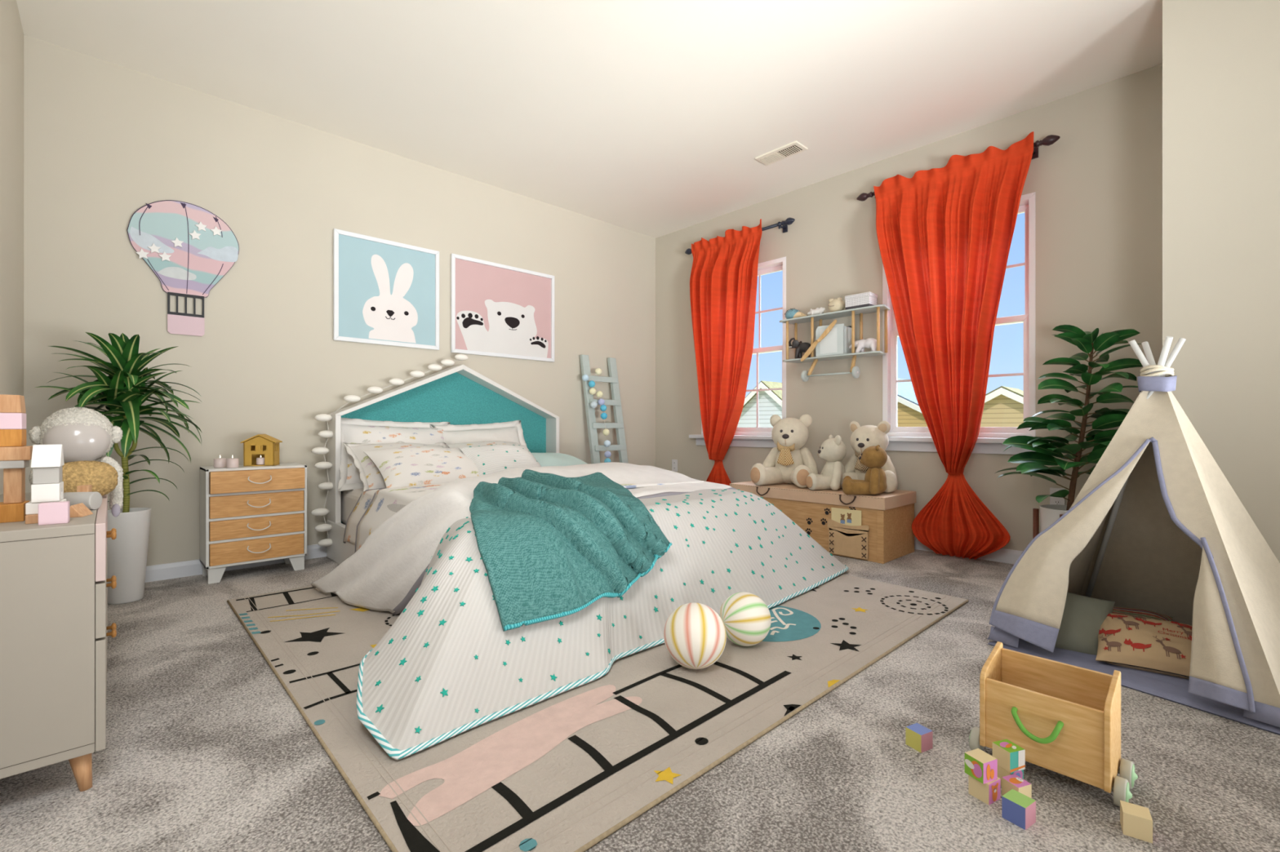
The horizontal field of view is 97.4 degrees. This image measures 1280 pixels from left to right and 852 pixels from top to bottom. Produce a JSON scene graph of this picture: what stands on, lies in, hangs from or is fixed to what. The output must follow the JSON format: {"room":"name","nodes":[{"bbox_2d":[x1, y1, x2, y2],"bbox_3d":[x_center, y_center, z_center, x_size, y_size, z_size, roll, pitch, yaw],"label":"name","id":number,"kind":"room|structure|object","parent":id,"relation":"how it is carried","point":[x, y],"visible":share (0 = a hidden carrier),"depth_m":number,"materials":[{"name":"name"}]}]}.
{"room":"children's room","nodes":[
{"label":"children's room","id":0,"kind":"room"},
{"bbox_2d":[0,0,23,494],"bbox_3d":[0.734,-0.529,-1.318,0.120,2.740,11.000,0,0,-43],"label":"wall","id":1,"kind":"structure","parent":0,"point":[11,33],"depth_m":2.40,"materials":[{"name":"beige paint"}]},
{"bbox_2d":[23,35,655,566],"bbox_3d":[-1.457,-0.529,4.254,4.561,2.740,0.120,0,0,-43],"label":"wall","id":2,"kind":"structure","parent":0,"point":[104,141],"depth_m":3.36,"materials":[{"name":"beige paint"}]},
{"bbox_2d":[126,200,239,336],"bbox_3d":[-2.534,-0.879,3.140,0.488,0.740,0.020,0,0,-43],"label":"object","id":3,"kind":"object","parent":2,"relation":"attached to","point":[188,248],"visible":1,"depth_m":3.13,"materials":[{"name":"multicoloured paint"}]},
{"bbox_2d":[167,314,204,336],"bbox_3d":[-2.536,-0.563,3.144,0.161,0.108,0.008,0,0,-43],"label":"basket","id":4,"kind":"object","parent":3,"relation":"on","point":[178,324],"depth_m":3.14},
{"bbox_2d":[145,544,326,582],"bbox_3d":[-1.411,0.798,4.205,4.321,0.085,0.014,0,0,-43],"label":"baseboard","id":5,"kind":"structure","parent":2,"relation":"attached to","point":[193,567],"depth_m":3.15,"materials":[{"name":"white paint"}]},
{"bbox_2d":[333,228,439,350],"bbox_3d":[-1.733,-0.918,3.890,0.702,0.723,0.024,0,0,-43],"label":"framed picture","id":6,"kind":"object","parent":2,"relation":"attached to","point":[386,292],"visible":1,"depth_m":3.87,"materials":[{"name":"paper"}]},
{"bbox_2d":[450,253,554,362],"bbox_3d":[-1.073,-0.917,4.510,0.920,0.737,0.024,0,0,-43],"label":"framed picture","id":7,"kind":"object","parent":2,"relation":"attached to","point":[499,310],"visible":1,"depth_m":4.47,"materials":[{"name":"paper"}]},
{"bbox_2d":[16,0,1162,238],"bbox_3d":[2.352,-1.959,0.203,4.561,0.120,11.240,0,0,-43],"label":"ceiling","id":8,"kind":"structure","parent":0,"point":[652,118],"depth_m":3.02,"materials":[{"name":"beige paint"}]},
{"bbox_2d":[755,141,808,165],"bbox_3d":[0.980,-1.889,3.910,0.150,0.019,0.330,0,0,-43],"label":"ceiling vent","id":9,"kind":"object","parent":8,"relation":"in","point":[794,148],"visible":1,"depth_m":3.89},
{"bbox_2d":[0,549,1279,851],"bbox_3d":[2.352,0.901,0.203,4.561,0.120,11.240,0,0,-43],"label":"floor","id":10,"kind":"structure","parent":0,"point":[206,749],"depth_m":1.37,"materials":[{"name":"beige carpet"}]},
{"bbox_2d":[0,493,116,791],"bbox_3d":[-1.677,0.533,1.569,0.316,0.619,0.991,0,0,-43],"label":"dresser","id":11,"kind":"object","parent":10,"relation":"on","point":[54,580],"visible":0.99,"depth_m":1.25,"materials":[{"name":"grey paint"}]},
{"bbox_2d":[0,500,29,523],"bbox_3d":[-1.497,0.203,1.326,0.070,0.042,0.070,0,0,-40],"label":"building block","id":12,"kind":"object","parent":11,"relation":"on","point":[9,513],"visible":0.72,"depth_m":1.31,"materials":[{"name":"brown wood"}]},
{"bbox_2d":[3,467,25,503],"bbox_3d":[-1.486,0.141,1.337,0.029,0.082,0.042,0,0,-40],"label":"building block","id":13,"kind":"object","parent":12,"relation":"on","point":[14,479],"visible":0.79,"depth_m":1.32,"materials":[{"name":"brown wood"}]},
{"bbox_2d":[0,460,29,468],"bbox_3d":[-1.491,0.090,1.333,0.052,0.018,0.065,0,0,-40],"label":"building block","id":14,"kind":"object","parent":13,"relation":"on","point":[6,464],"visible":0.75,"depth_m":1.31,"materials":[{"name":"grey paint"}]},
{"bbox_2d":[0,445,32,461],"bbox_3d":[-1.488,0.065,1.335,0.064,0.032,0.068,0,0,-40],"label":"building block","id":15,"kind":"object","parent":14,"relation":"on","point":[6,453],"visible":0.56,"depth_m":1.31,"materials":[{"name":"brown wood"}]},
{"bbox_2d":[0,429,26,446],"bbox_3d":[-1.491,0.028,1.333,0.043,0.040,0.058,0,0,-40],"label":"building block","id":16,"kind":"object","parent":15,"relation":"on","point":[8,437],"visible":1,"depth_m":1.31,"materials":[{"name":"brown wood"}]},
{"bbox_2d":[0,413,26,429],"bbox_3d":[-1.491,-0.011,1.333,0.043,0.038,0.056,0,0,-40],"label":"building block","id":17,"kind":"object","parent":16,"relation":"on","point":[7,420],"visible":1,"depth_m":1.32,"materials":[{"name":"paint"}]},
{"bbox_2d":[0,394,26,413],"bbox_3d":[-1.491,-0.052,1.333,0.042,0.042,0.056,0,0,-40],"label":"building block","id":18,"kind":"object","parent":17,"relation":"on","point":[8,403],"visible":0.98,"depth_m":1.32,"materials":[{"name":"brown wood"}]},
{"bbox_2d":[25,514,38,524],"bbox_3d":[-1.401,0.214,1.314,0.041,0.020,0.050,0,0,-40],"label":"building block","id":19,"kind":"object","parent":11,"relation":"on","point":[30,518],"visible":0.4,"depth_m":1.29,"materials":[{"name":"brown wood"}]},
{"bbox_2d":[25,498,66,515],"bbox_3d":[-1.404,0.191,1.331,0.060,0.026,0.062,0,0,-40],"label":"building block","id":20,"kind":"object","parent":19,"relation":"on","point":[30,508],"visible":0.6,"depth_m":1.30,"materials":[{"name":"white paint"}]},
{"bbox_2d":[31,481,63,502],"bbox_3d":[-1.403,0.156,1.333,0.046,0.042,0.068,0,0,-40],"label":"building block","id":21,"kind":"object","parent":20,"relation":"on","point":[48,492],"visible":0.95,"depth_m":1.31,"materials":[{"name":"white paint"}]},
{"bbox_2d":[32,466,62,484],"bbox_3d":[-1.403,0.116,1.333,0.043,0.038,0.052,0,0,-40],"label":"building block","id":22,"kind":"object","parent":21,"relation":"on","point":[48,474],"visible":0.83,"depth_m":1.31,"materials":[{"name":"grey paint"}]},
{"bbox_2d":[31,444,64,467],"bbox_3d":[-1.403,0.070,1.333,0.048,0.052,0.065,0,0,-40],"label":"building block","id":23,"kind":"object","parent":22,"relation":"on","point":[42,455],"visible":1,"depth_m":1.32,"materials":[{"name":"white paint"}]},
{"bbox_2d":[38,501,70,525],"bbox_3d":[-1.347,0.200,1.294,0.048,0.048,0.032,0,0,-40],"label":"building block","id":24,"kind":"object","parent":11,"relation":"on","point":[50,513],"visible":1,"depth_m":1.28,"materials":[{"name":"paint"}]},
{"bbox_2d":[28,407,123,516],"bbox_3d":[-1.841,0.119,1.841,0.168,0.364,0.218,0,0,43],"label":"plush toy","id":25,"kind":"object","parent":11,"relation":"on","point":[84,434],"visible":0.7,"depth_m":1.80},
{"bbox_2d":[62,460,118,496],"bbox_3d":[-1.715,0.166,1.733,0.100,0.118,0.161,0,0,40],"label":"sweater","id":26,"kind":"object","parent":25,"relation":"on","point":[103,477],"visible":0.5,"depth_m":1.72,"materials":[{"name":"fabric"}]},
{"bbox_2d":[70,502,93,517],"bbox_3d":[-1.403,0.209,1.401,0.043,0.029,0.056,0,0,-23],"label":"building block","id":27,"kind":"object","parent":11,"relation":"on","point":[78,510],"visible":0.83,"depth_m":1.39,"materials":[{"name":"brown wood"}]},
{"bbox_2d":[63,492,102,510],"bbox_3d":[-1.490,0.200,1.498,0.072,0.048,0.048,0,0,-12],"label":"building block","id":28,"kind":"object","parent":11,"relation":"on","point":[92,500],"visible":0.62,"depth_m":1.49,"materials":[{"name":"grey paint"}]},
{"bbox_2d":[76,484,92,492],"bbox_3d":[-1.579,0.197,1.599,0.024,0.055,0.035,0,0,-32],"label":"building block","id":29,"kind":"object","parent":11,"relation":"on","point":[82,488],"visible":0.45,"depth_m":1.59,"materials":[{"name":"brown wood"}]},
{"bbox_2d":[35,332,202,604],"bbox_3d":[-2.455,0.198,2.694,0.602,1.286,0.592,0,0,-43],"label":"dracaena plant","id":30,"kind":"object","parent":10,"relation":"on","point":[122,393],"visible":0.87,"depth_m":2.67,"materials":[{"name":"green plant"}]},
{"bbox_2d":[200,462,306,584],"bbox_3d":[-2.196,0.535,3.213,0.472,0.612,0.344,0,0,-43],"label":"nightstand","id":31,"kind":"object","parent":10,"relation":"on","point":[249,514],"visible":1,"depth_m":3.11,"materials":[{"name":"brown wood"}]},
{"bbox_2d":[213,455,226,467],"bbox_3d":[-2.313,0.194,3.099,0.057,0.070,0.057,0,0,-43],"label":"candle","id":32,"kind":"object","parent":31,"relation":"on","point":[221,462],"visible":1,"depth_m":3.08,"materials":[{"name":"white wax"}]},
{"bbox_2d":[226,455,239,468],"bbox_3d":[-2.237,0.194,3.088,0.057,0.070,0.057,0,0,-43],"label":"candle","id":33,"kind":"object","parent":31,"relation":"on","point":[230,463],"visible":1,"depth_m":3.06,"materials":[{"name":"white wax"}]},
{"bbox_2d":[240,434,282,466],"bbox_3d":[-2.195,0.138,3.265,0.174,0.182,0.134,0,0,-19],"label":"house","id":34,"kind":"object","parent":31,"relation":"on","point":[267,446],"visible":1,"depth_m":3.22,"materials":[{"name":"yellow wood"}]},
{"bbox_2d":[326,364,559,564],"bbox_3d":[-0.696,0.199,3.445,1.690,1.284,2.078,0,0,-43],"label":"headboard","id":35,"kind":"object","parent":10,"relation":"on","point":[457,395],"visible":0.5,"depth_m":4.07,"materials":[{"name":"fabric"}]},
{"bbox_2d":[342,488,382,544],"bbox_3d":[-0.677,0.515,3.424,1.714,0.355,1.343,0,0,-43],"label":"sheet","id":36,"kind":"object","parent":35,"relation":"on","point":[366,497],"visible":0.08,"depth_m":3.19,"materials":[{"name":"fabric"}]},
{"bbox_2d":[363,446,479,488],"bbox_3d":[-1.255,0.266,3.455,0.726,0.277,0.388,0,0,-45],"label":"pillow","id":37,"kind":"object","parent":36,"relation":"on","point":[399,467],"visible":0.7,"depth_m":3.31,"materials":[{"name":"fabric"}]},
{"bbox_2d":[457,444,541,475],"bbox_3d":[-0.893,0.239,3.713,0.273,0.238,0.520,0,0,44],"label":"pillow","id":38,"kind":"object","parent":36,"relation":"on","point":[488,459],"visible":0.72,"depth_m":3.62,"materials":[{"name":"fabric"}]},
{"bbox_2d":[469,444,529,474],"bbox_3d":[-0.878,0.203,3.683,0.439,0.052,0.303,0,38,-46],"label":"print","id":39,"kind":"object","parent":38,"relation":"attached to","point":[488,459],"depth_m":3.62},
{"bbox_2d":[355,480,704,552],"bbox_3d":[-0.560,0.507,3.278,1.746,0.387,1.078,0,0,-43],"label":"fold","id":40,"kind":"object","parent":36,"relation":"on","point":[377,512],"visible":0.25,"depth_m":2.95,"materials":[{"name":"fabric"}]},
{"bbox_2d":[531,453,587,466],"bbox_3d":[-0.624,0.289,4.186,0.525,0.181,0.414,0,0,-36],"label":"pillow","id":41,"kind":"object","parent":36,"relation":"on","point":[544,460],"visible":0.38,"depth_m":4.06,"materials":[{"name":"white fabric"}]},
{"bbox_2d":[311,354,467,546],"bbox_3d":[-1.652,0.113,3.821,1.028,1.283,0.068,0,0,-43],"label":"string lights","id":42,"kind":"object","parent":35,"relation":"hanging from","point":[328,486],"visible":0.99,"depth_m":3.52,"materials":[{"name":"plastic"}]},
{"bbox_2d":[337,417,449,491],"bbox_3d":[-1.620,0.186,3.785,0.813,0.498,0.244,0,0,-43],"label":"pillow","id":43,"kind":"object","parent":35,"relation":"on","point":[353,431],"visible":0.46,"depth_m":3.68,"materials":[{"name":"fabric"}]},
{"bbox_2d":[342,442,447,491],"bbox_3d":[-1.476,0.263,3.603,0.392,0.320,0.687,0,0,44],"label":"pillow","id":44,"kind":"object","parent":35,"relation":"on","point":[371,477],"visible":0.38,"depth_m":3.42,"materials":[{"name":"fabric"}]},
{"bbox_2d":[430,420,526,448],"bbox_3d":[-1.147,0.195,4.217,0.246,0.484,0.781,0,0,44],"label":"pillow","id":45,"kind":"object","parent":35,"relation":"on","point":[511,431],"visible":0.38,"depth_m":4.21,"materials":[{"name":"white fabric"}]},
{"bbox_2d":[446,440,518,448],"bbox_3d":[-1.033,0.245,3.993,0.560,0.274,0.328,0,0,-42],"label":"pillow","id":46,"kind":"object","parent":35,"relation":"on","point":[488,442],"visible":0.06,"depth_m":3.97,"materials":[{"name":"fabric"}]},
{"bbox_2d":[311,462,736,615],"bbox_3d":[-0.466,0.533,3.094,2.144,0.597,1.325,0,0,-43],"label":"duvet","id":47,"kind":"object","parent":35,"relation":"on","point":[385,573],"visible":0.61,"depth_m":2.52,"materials":[{"name":"white fabric"}]},
{"bbox_2d":[356,488,848,760],"bbox_3d":[-0.253,0.590,2.869,2.656,0.470,1.702,0,0,-43],"label":"quilt","id":48,"kind":"object","parent":35,"relation":"on","point":[446,668],"visible":0.53,"depth_m":1.85,"materials":[{"name":"fabric"}]},
{"bbox_2d":[469,469,672,631],"bbox_3d":[-0.336,0.431,2.462,0.812,0.428,1.300,0,0,-21],"label":"throw","id":49,"kind":"object","parent":48,"relation":"on","point":[551,546],"visible":1,"depth_m":2.10,"materials":[{"name":"fabric"}]},
{"bbox_2d":[226,573,968,851],"bbox_3d":[-0.200,0.834,2.687,2.587,0.013,2.427,0,0,-43],"label":"rug","id":50,"kind":"object","parent":10,"relation":"on","point":[566,771],"visible":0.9,"depth_m":1.58,"materials":[{"name":"carpet"}]},
{"bbox_2d":[663,602,726,669],"bbox_3d":[0.189,0.721,1.938,0.215,0.215,0.215,0,0,-19],"label":"striped ball","id":51,"kind":"object","parent":50,"relation":"on","point":[695,634],"visible":1,"depth_m":1.86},
{"bbox_2d":[719,591,771,646],"bbox_3d":[0.397,0.731,2.134,0.195,0.195,0.195,1,-1,-25],"label":"striped ball","id":52,"kind":"object","parent":50,"relation":"on","point":[745,617],"visible":0.89,"depth_m":2.06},
{"bbox_2d":[579,354,628,463],"bbox_3d":[-0.293,0.103,5.101,0.480,1.475,0.208,0,0,-43],"label":"ladder","id":53,"kind":"object","parent":10,"relation":"on","point":[592,425],"visible":0.52,"depth_m":5.07,"materials":[{"name":"green paint"}]},
{"bbox_2d":[582,368,611,462],"bbox_3d":[-0.377,0.043,4.973,0.280,1.117,0.145,0,0,-12],"label":"string lights","id":54,"kind":"object","parent":53,"relation":"hanging from","point":[601,402],"visible":0.83,"depth_m":4.97,"materials":[{"name":"fabric"}]},
{"bbox_2d":[729,480,915,564],"bbox_3d":[1.252,0.638,4.001,0.520,0.406,1.176,0,0,-43],"label":"chest","id":55,"kind":"object","parent":10,"relation":"on","point":[885,534],"visible":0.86,"depth_m":3.63,"materials":[{"name":"brown wood"}]},
{"bbox_2d":[750,414,818,488],"bbox_3d":[1.077,0.172,4.135,0.453,0.520,0.422,0,0,31],"label":"teddy bear","id":56,"kind":"object","parent":55,"relation":"on","point":[785,463],"visible":0.94,"depth_m":4.12},
{"bbox_2d":[805,435,846,490],"bbox_3d":[1.274,0.247,3.902,0.303,0.370,0.323,0,0,0],"label":"teddy bear","id":57,"kind":"object","parent":55,"relation":"on","point":[833,450],"visible":0.93,"depth_m":3.81},
{"bbox_2d":[831,507,861,525],"bbox_3d":[1.318,0.609,3.596,0.005,0.155,0.200,0,0,-43],"label":"picture card","id":58,"kind":"object","parent":55,"relation":"in","point":[846,517],"visible":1,"depth_m":3.59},
{"bbox_2d":[842,444,887,494],"bbox_3d":[1.437,0.277,3.598,0.268,0.312,0.283,0,0,21],"label":"teddy bear","id":59,"kind":"object","parent":55,"relation":"on","point":[874,457],"visible":1,"depth_m":3.51},
{"bbox_2d":[839,421,897,493],"bbox_3d":[1.540,0.199,3.812,0.286,0.465,0.433,0,0,-43],"label":"teddy bear","id":60,"kind":"object","parent":55,"relation":"on","point":[862,437],"visible":0.48,"depth_m":3.75},
{"bbox_2d":[905,723,933,753],"bbox_3d":[0.733,0.818,1.477,0.046,0.046,0.046,0,0,-27],"label":"block","id":61,"kind":"object","parent":10,"relation":"on","point":[918,737],"visible":1,"depth_m":1.46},
{"bbox_2d":[968,774,1000,805],"bbox_3d":[0.783,0.818,1.278,0.046,0.046,0.046,0,0,-29],"label":"block","id":62,"kind":"object","parent":10,"relation":"on","point":[988,793],"visible":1,"depth_m":1.26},
{"bbox_2d":[964,748,997,783],"bbox_3d":[0.775,0.773,1.279,0.046,0.046,0.046,0,0,-23],"label":"block","id":63,"kind":"object","parent":62,"relation":"on","point":[980,765],"visible":1,"depth_m":1.26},
{"bbox_2d":[997,764,1023,786],"bbox_3d":[0.866,0.818,1.324,0.046,0.046,0.046,0,0,-23],"label":"block","id":64,"kind":"object","parent":10,"relation":"on","point":[1002,772],"visible":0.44,"depth_m":1.31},
{"bbox_2d":[992,738,1025,773],"bbox_3d":[0.864,0.772,1.319,0.046,0.046,0.046,0,0,-17],"label":"block","id":65,"kind":"object","parent":64,"relation":"on","point":[1011,757],"visible":0.99,"depth_m":1.30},
{"bbox_2d":[1001,773,1031,798],"bbox_3d":[0.850,0.821,1.271,0.040,0.041,0.040,0,0,-19],"label":"block","id":66,"kind":"object","parent":10,"relation":"on","point":[1013,781],"visible":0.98,"depth_m":1.26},
{"bbox_2d":[1001,789,1035,830],"bbox_3d":[0.809,0.818,1.202,0.046,0.046,0.046,0,0,-32],"label":"block","id":67,"kind":"object","parent":10,"relation":"on","point":[1019,809],"visible":1,"depth_m":1.19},
{"bbox_2d":[968,641,1137,806],"bbox_3d":[0.994,0.712,1.373,0.187,0.258,0.322,0,0,-43],"label":"cart","id":68,"kind":"object","parent":10,"relation":"on","point":[1066,718],"visible":0.96,"depth_m":1.34,"materials":[{"name":"brown wood"}]},
{"bbox_2d":[994,324,1142,538],"bbox_3d":[2.255,0.152,2.973,0.597,1.379,0.657,0,0,-43],"label":"leaf plant","id":69,"kind":"object","parent":10,"relation":"on","point":[1043,453],"visible":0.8,"depth_m":2.94,"materials":[{"name":"green plant"}]},
{"bbox_2d":[987,336,1279,735],"bbox_3d":[1.854,0.262,2.027,0.818,1.156,0.789,0,0,-32],"label":"tent","id":70,"kind":"object","parent":10,"relation":"on","point":[1157,525],"visible":0.9,"depth_m":2.00,"materials":[{"name":"fabric"}]},
{"bbox_2d":[1025,591,1115,655],"bbox_3d":[1.630,0.743,2.133,0.267,0.241,0.177,0,0,38],"label":"pillow","id":71,"kind":"object","parent":70,"relation":"on","point":[1082,618],"visible":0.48,"depth_m":2.08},
{"bbox_2d":[1112,606,1173,621],"bbox_3d":[1.876,0.776,2.213,0.342,0.106,0.259,0,0,40],"label":"pillow","id":72,"kind":"object","parent":70,"relation":"on","point":[1122,611],"visible":0.12,"depth_m":2.19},
{"bbox_2d":[1095,613,1192,679],"bbox_3d":[1.783,0.760,1.954,0.320,0.148,0.239,0,0,37],"label":"pillow","id":73,"kind":"object","parent":70,"relation":"on","point":[1157,644],"visible":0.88,"depth_m":1.92,"materials":[{"name":"fabric"}]},
{"bbox_2d":[1098,628,1120,636],"bbox_3d":[1.678,0.736,2.007,0.060,0.035,0.048,0,24,37],"label":"print","id":74,"kind":"object","parent":73,"relation":"attached to","point":[1103,632],"depth_m":2.00},
{"bbox_2d":[1101,633,1121,652],"bbox_3d":[1.649,0.761,1.972,0.058,0.026,0.081,0,24,37],"label":"print","id":75,"kind":"object","parent":73,"relation":"attached to","point":[1110,642],"depth_m":1.97},
{"bbox_2d":[1106,613,1128,618],"bbox_3d":[1.734,0.695,2.055,0.042,0.014,0.069,0,0,-35],"label":"print","id":76,"kind":"object","parent":73,"relation":"on","point":[1110,615],"depth_m":2.05},
{"bbox_2d":[1115,614,1139,629],"bbox_3d":[1.740,0.699,2.009,0.065,0.016,0.081,0,24,37],"label":"print","id":77,"kind":"object","parent":73,"relation":"on","point":[1122,621],"depth_m":2.01},
{"bbox_2d":[1125,614,1146,621],"bbox_3d":[1.800,0.694,2.039,0.047,0.012,0.083,0,0,12],"label":"print","id":78,"kind":"object","parent":73,"relation":"on","point":[1133,618],"depth_m":2.02},
{"bbox_2d":[1124,639,1151,652],"bbox_3d":[1.698,0.747,1.919,0.072,0.016,0.046,0,24,37],"label":"print","id":79,"kind":"object","parent":73,"relation":"attached to","point":[1130,645],"depth_m":1.92},
{"bbox_2d":[1135,617,1162,626],"bbox_3d":[1.798,0.693,1.988,0.073,0.011,0.046,0,24,37],"label":"print","id":80,"kind":"object","parent":73,"relation":"on","point":[1140,622],"depth_m":1.99},
{"bbox_2d":[1152,635,1180,659],"bbox_3d":[1.763,0.739,1.883,0.066,0.017,0.079,0,24,37],"label":"print","id":81,"kind":"object","parent":73,"relation":"attached to","point":[1164,647],"depth_m":1.88},
{"bbox_2d":[1170,621,1191,630],"bbox_3d":[1.883,0.692,1.947,0.044,0.011,0.068,0,0,-44],"label":"print","id":82,"kind":"object","parent":73,"relation":"on","point":[1174,625],"depth_m":1.94},
{"bbox_2d":[1173,622,1191,639],"bbox_3d":[1.869,0.702,1.921,0.062,0.009,0.080,0,24,37],"label":"print","id":83,"kind":"object","parent":73,"relation":"attached to","point":[1181,631],"depth_m":1.92},
{"bbox_2d":[1120,800,1152,843],"bbox_3d":[1.027,0.818,1.165,0.046,0.046,0.046,0,0,34],"label":"block","id":84,"kind":"object","parent":10,"relation":"on","point":[1135,820],"visible":1,"depth_m":1.15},
{"bbox_2d":[655,63,1162,551],"bbox_3d":[1.507,-0.529,4.343,0.120,2.740,3.811,0,0,-43],"label":"wall","id":85,"kind":"structure","parent":0,"point":[1098,188],"depth_m":3.49,"materials":[{"name":"beige paint"}]},
{"bbox_2d":[688,257,786,448],"bbox_3d":[0.897,-0.602,4.933,0.190,1.565,1.087,0,0,-43],"label":"window","id":86,"kind":"structure","parent":85,"relation":"in","point":[757,437],"depth_m":4.78,"materials":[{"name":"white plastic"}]},
{"bbox_2d":[746,352,782,427],"bbox_3d":[0.932,-0.310,4.966,0.010,0.646,0.761,0,0,-43],"label":"grille","id":87,"kind":"object","parent":86,"relation":"attached to","point":[780,388],"depth_m":4.87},
{"bbox_2d":[755,275,782,348],"bbox_3d":[0.956,-0.990,4.989,0.010,0.642,0.761,0,0,-43],"label":"grille","id":88,"kind":"object","parent":86,"relation":"attached to","point":[759,312],"depth_m":4.89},
{"bbox_2d":[684,217,795,254],"bbox_3d":[0.844,-1.617,4.875,0.118,0.075,1.162,0,0,-43],"label":"curtain rod","id":89,"kind":"object","parent":85,"relation":"attached to","point":[788,221],"visible":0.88,"depth_m":4.56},
{"bbox_2d":[689,218,762,485],"bbox_3d":[0.703,-0.439,4.866,0.205,2.529,0.789,0,0,-43],"label":"curtain","id":90,"kind":"object","parent":89,"relation":"hanging from","point":[723,279],"visible":0.87,"depth_m":4.84,"materials":[{"name":"fabric"}]},
{"bbox_2d":[779,304,890,382],"bbox_3d":[1.428,-0.593,4.180,0.218,0.513,0.829,0,0,-43],"label":"wall shelf","id":91,"kind":"object","parent":85,"relation":"attached to","point":[855,371],"visible":0.98,"depth_m":4.10,"materials":[{"name":"green paint"}]},
{"bbox_2d":[784,308,806,319],"bbox_3d":[1.227,-0.878,4.413,0.190,0.099,0.094,0,0,38],"label":"figurine","id":92,"kind":"object","parent":91,"relation":"on","point":[793,313],"visible":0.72,"depth_m":4.39,"materials":[{"name":"ceramic"}]},
{"bbox_2d":[788,337,810,359],"bbox_3d":[1.234,-0.601,4.341,0.098,0.172,0.199,0,0,-39],"label":"elephant figurine","id":93,"kind":"object","parent":91,"relation":"on","point":[800,347],"visible":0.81,"depth_m":4.33,"materials":[{"name":"ceramic"}]},
{"bbox_2d":[815,324,851,356],"bbox_3d":[1.444,-0.628,4.175,0.156,0.225,0.224,0,0,-43],"label":"magazine file","id":94,"kind":"object","parent":91,"relation":"on","point":[838,340],"visible":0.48,"depth_m":4.10,"materials":[{"name":"paint"}]},
{"bbox_2d":[827,297,844,312],"bbox_3d":[1.453,-0.887,4.162,0.120,0.114,0.111,0,0,41],"label":"ball","id":95,"kind":"object","parent":91,"relation":"on","point":[836,304],"visible":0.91,"depth_m":4.13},
{"bbox_2d":[844,292,877,310],"bbox_3d":[1.581,-0.882,4.023,0.130,0.104,0.182,0,0,-43],"label":"storage box","id":96,"kind":"object","parent":91,"relation":"on","point":[867,299],"visible":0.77,"depth_m":3.97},
{"bbox_2d":[848,337,876,352],"bbox_3d":[1.581,-0.565,3.994,0.072,0.104,0.212,0,0,-43],"label":"bear figurine","id":97,"kind":"object","parent":91,"relation":"on","point":[870,343],"visible":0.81,"depth_m":3.96,"materials":[{"name":"white ceramic"}]},
{"bbox_2d":[856,134,1060,201],"bbox_3d":[1.997,-1.631,3.648,0.118,0.075,1.195,0,0,-43],"label":"curtain rod","id":98,"kind":"object","parent":85,"relation":"attached to","point":[1051,140],"visible":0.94,"depth_m":3.27,"materials":[{"name":"brown metal"}]},
{"bbox_2d":[873,131,1034,559],"bbox_3d":[1.927,-0.442,3.566,0.215,2.542,0.946,0,0,-43],"label":"curtain","id":99,"kind":"object","parent":98,"relation":"hanging from","point":[944,235],"visible":1,"depth_m":3.51,"materials":[{"name":"fabric"}]},
{"bbox_2d":[882,191,1050,454],"bbox_3d":[2.059,-0.611,3.698,0.190,1.570,1.093,0,0,-43],"label":"window","id":100,"kind":"structure","parent":85,"relation":"in","point":[900,438],"depth_m":3.50,"materials":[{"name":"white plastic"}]},
{"bbox_2d":[896,373,1023,382],"bbox_3d":[2.094,-0.319,3.731,0.010,0.649,0.767,0,0,-43],"label":"grille","id":101,"kind":"object","parent":100,"relation":"attached to","point":[1014,374],"depth_m":3.55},
{"bbox_2d":[1005,262,1024,268],"bbox_3d":[2.118,-1.001,3.753,0.010,0.644,0.767,0,0,-43],"label":"grille","id":102,"kind":"object","parent":100,"relation":"attached to","point":[1022,264],"depth_m":3.51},
{"bbox_2d":[914,536,1022,564],"bbox_3d":[1.458,0.798,4.297,0.014,0.085,3.811,0,0,-43],"label":"baseboard","id":103,"kind":"structure","parent":85,"relation":"attached to","point":[1002,555],"depth_m":3.48,"materials":[{"name":"white paint"}]},
{"bbox_2d":[1049,487,1065,505],"bbox_3d":[2.426,0.418,3.270,0.010,0.116,0.072,0,0,-43],"label":"wall outlet","id":104,"kind":"object","parent":85,"relation":"attached to","point":[1053,500],"visible":0.52,"depth_m":3.27,"materials":[{"name":"plastic"}]},
{"bbox_2d":[1162,0,1279,563],"bbox_3d":[5.029,-0.529,0.105,0.796,2.740,7.189,0,0,-43],"label":"wall","id":105,"kind":"structure","parent":0,"point":[1221,58],"depth_m":2.31,"materials":[{"name":"beige paint"}]},
{"label":"outside","id":106,"kind":"structure","parent":0,"visible":0},
{"bbox_3d":[33.121,3.941,36.690,89.500,0.200,140.000,0,0,-43],"label":"ground","id":107,"kind":"structure","parent":106,"visible":0},
{"bbox_2d":[737,381,782,427],"bbox_3d":[5.444,1.166,20.037,3.940,5.350,7.160,0,0,-43],"label":"neighbor house","id":108,"kind":"structure","parent":107,"relation":"on","point":[770,402],"depth_m":18.97,"materials":[{"name":"white"}]},
{"bbox_2d":[897,377,927,426],"bbox_3d":[11.137,0.916,23.909,9.540,5.850,6.560,0,0,-43],"label":"neighbor house","id":109,"kind":"structure","parent":107,"relation":"on","point":[909,414],"depth_m":19.42,"materials":[{"name":"beige"}]},
{"bbox_2d":[980,386,1023,426],"bbox_3d":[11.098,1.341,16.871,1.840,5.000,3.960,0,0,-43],"label":"neighbor house","id":110,"kind":"structure","parent":107,"relation":"on","point":[1003,406],"depth_m":16.42,"materials":[{"name":"beige"}]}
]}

